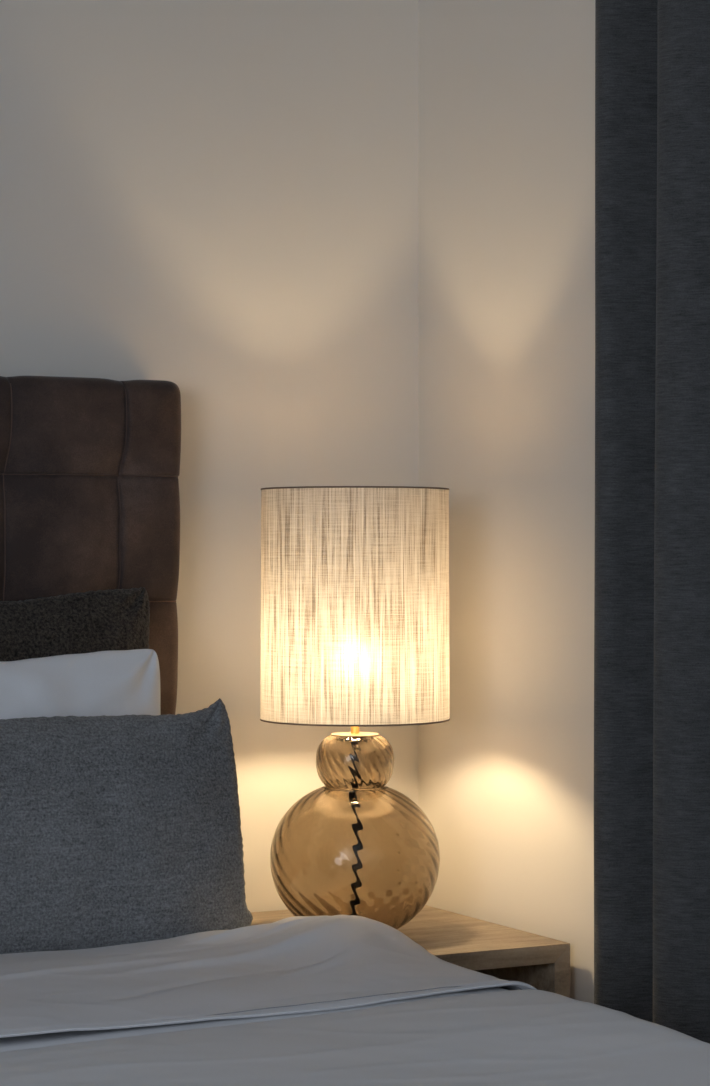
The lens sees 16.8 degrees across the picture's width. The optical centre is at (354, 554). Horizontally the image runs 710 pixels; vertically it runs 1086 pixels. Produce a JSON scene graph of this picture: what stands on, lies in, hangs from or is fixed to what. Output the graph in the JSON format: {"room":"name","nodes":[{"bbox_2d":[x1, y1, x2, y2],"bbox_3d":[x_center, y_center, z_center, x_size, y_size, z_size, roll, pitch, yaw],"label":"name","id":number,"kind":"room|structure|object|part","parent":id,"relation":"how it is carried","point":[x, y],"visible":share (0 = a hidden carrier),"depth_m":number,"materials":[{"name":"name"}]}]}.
{"room":"bedroom","nodes":[
{"label":"bedroom","id":0,"kind":"room"},
{"bbox_2d":[0,0,417,911],"bbox_3d":[-1.768,-0.266,3.299,4.417,2.700,0.120,0,0,-28],"label":"wall","id":1,"kind":"structure","parent":0,"point":[217,200],"depth_m":4.05,"materials":[{"name":"paint"}]},
{"bbox_2d":[418,0,594,1003],"bbox_3d":[1.551,-0.266,1.587,0.120,2.700,5.990,0,0,-28],"label":"wall","id":2,"kind":"structure","parent":0,"point":[506,88],"depth_m":3.92,"materials":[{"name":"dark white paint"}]},
{"bbox_2d":[594,0,709,1043],"bbox_3d":[0.571,-0.232,3.166,0.135,2.608,0.917,0,0,-28],"label":"curtain","id":3,"kind":"object","parent":2,"relation":"hanging from","point":[652,573],"visible":0.9,"depth_m":3.47,"materials":[{"name":"grey fabric"}]},
{"bbox_3d":[-0.353,1.144,0.592,4.417,0.120,6.230,0,0,-28],"label":"floor","id":4,"kind":"structure","parent":0,"visible":0},
{"bbox_2d":[0,376,180,714],"bbox_3d":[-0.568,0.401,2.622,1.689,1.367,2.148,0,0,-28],"label":"headboard","id":5,"kind":"object","parent":4,"relation":"on","point":[90,467],"visible":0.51,"depth_m":3.80,"materials":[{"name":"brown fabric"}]},
{"bbox_3d":[-0.533,0.690,2.568,1.628,0.186,2.000,0,0,-28],"label":"mattress","id":6,"kind":"object","parent":5,"relation":"on","visible":0},
{"bbox_2d":[0,587,149,661],"bbox_3d":[-0.562,0.323,3.569,0.598,0.546,0.153,0,0,-28],"label":"cushion","id":7,"kind":"object","parent":6,"relation":"on","point":[115,619],"visible":0.2,"depth_m":3.67,"materials":[{"name":"grey fabric"}]},
{"bbox_2d":[0,649,160,718],"bbox_3d":[-0.578,0.366,3.417,0.684,0.450,0.150,0,0,-28],"label":"pillow","id":8,"kind":"object","parent":6,"relation":"on","point":[114,682],"visible":0.25,"depth_m":3.52,"materials":[{"name":"white fabric"}]},
{"bbox_2d":[0,698,252,953],"bbox_3d":[-0.478,0.402,3.304,0.727,0.386,0.159,0,0,-28],"label":"pillow","id":9,"kind":"object","parent":6,"relation":"on","point":[123,829],"visible":0.74,"depth_m":3.33,"materials":[{"name":"fabric"}]},
{"bbox_2d":[0,915,709,1085],"bbox_3d":[-0.419,0.696,2.340,1.806,0.399,1.627,0,0,-28],"label":"duvet","id":10,"kind":"object","parent":6,"relation":"on","point":[336,1000],"visible":1,"depth_m":2.71,"materials":[{"name":"grey fabric"}]},
{"bbox_2d":[250,905,569,997],"bbox_3d":[0.024,0.844,3.867,0.429,0.480,0.522,0,0,-28],"label":"nightstand","id":11,"kind":"object","parent":4,"relation":"on","point":[540,962],"visible":0.23,"depth_m":3.75,"materials":[{"name":"brown wood"}]},
{"bbox_2d":[260,486,449,928],"bbox_3d":[0.000,0.249,3.828,0.303,0.710,0.303,0,0,19],"label":"table lamp","id":12,"kind":"object","parent":11,"relation":"on","point":[355,579],"visible":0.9,"depth_m":3.71,"materials":[{"name":"fabric"}]},
{"bbox_3d":[0.000,0.267,3.828,0.014,0.042,0.014,0,0,-28],"label":"stem","id":13,"kind":"part","parent":12,"relation":"part of","materials":[{"name":"gold metal"}]},
{"bbox_3d":[0.000,0.079,3.828,0.301,0.366,0.301,0,0,-28],"label":"lamp shade","id":14,"kind":"part","parent":12,"relation":"part of","materials":[{"name":"fabric"}]},
{"bbox_3d":[0.000,0.286,3.828,0.077,0.003,0.077,0,0,-28],"label":"cap plate","id":15,"kind":"part","parent":12,"relation":"part of","materials":[{"name":"gold metal"}]},
{"bbox_3d":[0.202,0.794,3.959,0.029,0.379,0.522,0,0,-28],"label":"panel","id":16,"kind":"part","parent":11,"relation":"part of","materials":[{"name":"brown wood"}]}
]}

